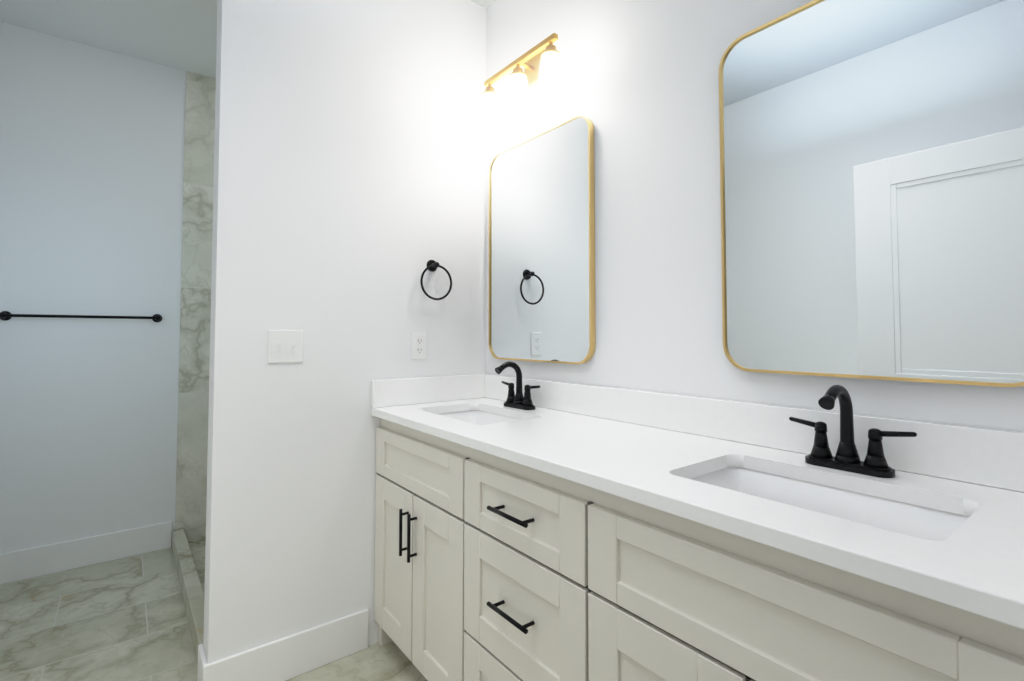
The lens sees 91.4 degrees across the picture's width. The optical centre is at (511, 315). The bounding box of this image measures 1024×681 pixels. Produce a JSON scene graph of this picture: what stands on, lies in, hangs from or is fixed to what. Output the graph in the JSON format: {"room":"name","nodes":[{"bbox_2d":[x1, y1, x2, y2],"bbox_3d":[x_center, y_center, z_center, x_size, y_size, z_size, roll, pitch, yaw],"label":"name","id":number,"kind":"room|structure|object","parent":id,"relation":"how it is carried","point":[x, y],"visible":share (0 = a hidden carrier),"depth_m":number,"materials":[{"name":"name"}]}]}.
{"room":"bathroom","nodes":[
{"label":"bathroom","id":0,"kind":"room"},
{"bbox_2d":[0,22,185,553],"bbox_3d":[-1.905,-0.060,2.972,2.019,2.745,0.120,2,-3,-38],"label":"wall","id":1,"kind":"structure","parent":0,"point":[91,171],"depth_m":2.64,"materials":[{"name":"white paint"}]},
{"bbox_2d":[0,311,161,321],"bbox_3d":[-2.217,0.006,2.603,0.655,0.048,0.077,2,-3,-38],"label":"towel rail","id":2,"kind":"object","parent":1,"relation":"attached to","point":[6,315],"visible":1,"depth_m":2.55,"materials":[{"name":"black metal"}]},
{"bbox_2d":[0,521,171,584],"bbox_3d":[-2.245,1.226,2.577,0.814,0.145,0.014,2,-3,-38],"label":"baseboard","id":3,"kind":"structure","parent":1,"relation":"attached to","point":[22,564],"depth_m":2.59,"materials":[{"name":"white paint"}]},
{"bbox_2d":[175,71,215,539],"bbox_3d":[-1.489,-0.051,3.210,1.069,2.744,0.012,2,-3,-38],"label":"tiled wall","id":4,"kind":"structure","parent":1,"relation":"attached to","point":[193,385],"depth_m":2.92,"materials":[{"name":"tile"}]},
{"bbox_2d":[0,547,427,680],"bbox_3d":[-0.557,1.301,1.278,2.140,0.100,4.370,2,-3,-38],"label":"floor","id":5,"kind":"structure","parent":0,"point":[123,619],"depth_m":2.01,"materials":[{"name":"tile"}]},
{"bbox_2d":[172,528,203,664],"bbox_3d":[-1.464,1.238,2.279,0.057,0.100,1.416,2,-3,-38],"label":"shower curb","id":6,"kind":"object","parent":5,"relation":"on","point":[191,587],"visible":0.69,"depth_m":2.21,"materials":[{"name":"tile"}]},
{"bbox_2d":[188,536,205,591],"bbox_3d":[-1.042,1.288,2.610,1.014,0.025,1.406,2,-3,-38],"label":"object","id":7,"kind":"structure","parent":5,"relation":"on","point":[197,546],"depth_m":2.67,"materials":[{"name":"tile"}]},
{"bbox_2d":[371,413,1023,680],"bbox_3d":[0.216,0.813,1.386,0.560,0.885,1.827,2,-3,-38],"label":"bathroom vanity","id":8,"kind":"object","parent":5,"relation":"on","point":[527,529],"depth_m":1.02,"materials":[{"name":"white paint"}]},
{"bbox_2d":[371,397,1023,616],"bbox_3d":[0.232,0.355,1.393,0.547,0.030,1.862,2,-3,-38],"label":"countertop","id":9,"kind":"structure","parent":8,"relation":"on","point":[981,560],"depth_m":0.93,"materials":[{"name":"white stone"}]},
{"bbox_2d":[427,405,522,424],"bbox_3d":[-0.128,0.456,1.840,0.332,0.162,0.504,2,-3,-38],"label":"sink","id":10,"kind":"object","parent":9,"relation":"in","point":[476,413],"depth_m":2.04,"materials":[{"name":"white ceramic"}]},
{"bbox_2d":[495,361,538,408],"bbox_3d":[-0.010,0.269,1.961,0.123,0.182,0.198,2,-3,-38],"label":"faucet","id":11,"kind":"object","parent":9,"relation":"on","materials":[{"name":"black metal"}]},
{"bbox_2d":[679,457,970,540],"bbox_3d":[0.563,0.423,0.947,0.332,0.162,0.504,2,-3,-38],"label":"sink","id":12,"kind":"object","parent":9,"relation":"in","point":[921,516],"depth_m":1.03,"materials":[{"name":"white ceramic"}]},
{"bbox_2d":[787,385,898,476],"bbox_3d":[0.682,0.236,1.068,0.123,0.182,0.198,2,-3,-38],"label":"faucet","id":13,"kind":"object","parent":9,"relation":"on","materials":[{"name":"black metal"}]},
{"bbox_2d":[0,0,494,78],"bbox_3d":[-0.774,-1.532,1.662,2.140,0.100,3.660,2,-3,-38],"label":"ceiling","id":14,"kind":"structure","parent":0,"point":[179,34],"depth_m":2.50,"materials":[{"name":"white paint"}]},
{"bbox_2d":[203,0,485,663],"bbox_3d":[-0.587,-0.095,2.033,1.084,2.745,0.120,2,-3,-38],"label":"wall","id":15,"kind":"structure","parent":0,"point":[349,193],"depth_m":1.87,"materials":[{"name":"white paint"}]},
{"bbox_2d":[197,644,207,680],"bbox_3d":[-1.025,1.192,1.655,0.014,0.145,0.134,2,-3,-38],"label":"baseboard","id":16,"kind":"structure","parent":15,"relation":"attached to","point":[202,660],"depth_m":1.66,"materials":[{"name":"white paint"}]},
{"bbox_2d":[203,609,367,680],"bbox_3d":[-0.770,1.196,1.759,0.544,0.145,0.014,2,-3,-38],"label":"baseboard","id":17,"kind":"structure","parent":15,"relation":"attached to","point":[295,654],"depth_m":1.76,"materials":[{"name":"white paint"}]},
{"bbox_2d":[268,330,302,362],"bbox_3d":[-0.800,0.109,1.774,0.116,0.116,0.016,2,-3,-38],"label":"switch plate","id":18,"kind":"object","parent":15,"relation":"attached to","point":[285,346],"visible":1,"depth_m":1.77,"materials":[{"name":"white plastic"}]},
{"bbox_2d":[411,332,426,359],"bbox_3d":[-0.389,0.126,2.097,0.070,0.115,0.007,2,-3,-38],"label":"electrical outlet plate","id":19,"kind":"object","parent":15,"relation":"attached to","point":[419,346],"visible":1,"depth_m":2.09,"materials":[{"name":"white plastic"}]},
{"bbox_2d":[371,374,482,408],"bbox_3d":[-0.331,0.313,2.123,0.547,0.106,0.020,2,-3,-38],"label":"backsplash","id":20,"kind":"structure","parent":15,"relation":"attached to","point":[404,391],"depth_m":2.09,"materials":[{"name":"white stone"}]},
{"bbox_2d":[420,260,451,299],"bbox_3d":[-0.328,-0.153,2.125,0.152,0.177,0.054,2,-3,-38],"label":"towel ring","id":21,"kind":"object","parent":15,"relation":"attached to","point":[432,265],"visible":1,"depth_m":2.12,"materials":[{"name":"black metal"}]},
{"bbox_2d":[486,0,1023,432],"bbox_3d":[0.025,-0.087,2.228,0.120,2.745,3.660,2,-3,-38],"label":"wall","id":22,"kind":"structure","parent":0,"point":[640,84],"depth_m":1.58,"materials":[{"name":"white paint"}]},
{"bbox_2d":[479,33,562,129],"bbox_3d":[0.045,-0.948,2.016,0.145,0.250,0.482,2,-3,-38],"label":"sconce","id":23,"kind":"object","parent":22,"relation":"attached to","point":[534,60],"visible":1,"depth_m":1.99,"materials":[{"name":"gold metal"}]},
{"bbox_2d":[488,115,595,363],"bbox_3d":[0.095,-0.273,2.025,0.024,0.914,0.626,2,-3,-38],"label":"mirror","id":24,"kind":"object","parent":22,"relation":"attached to","point":[541,246],"visible":1,"depth_m":1.97,"materials":[{"name":"gold metal"}]},
{"bbox_2d":[483,374,1023,492],"bbox_3d":[0.447,0.292,1.549,0.019,0.106,1.841,2,-3,-38],"label":"backsplash","id":25,"kind":"structure","parent":22,"relation":"attached to","point":[984,456],"depth_m":1.24,"materials":[{"name":"white stone"}]},
{"bbox_2d":[719,0,1023,386],"bbox_3d":[0.778,-0.311,1.143,0.024,0.903,0.627,2,-3,-38],"label":"mirror","id":26,"kind":"object","parent":22,"relation":"attached to","point":[872,183],"visible":0.98,"depth_m":1.10,"materials":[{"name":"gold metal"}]}
]}

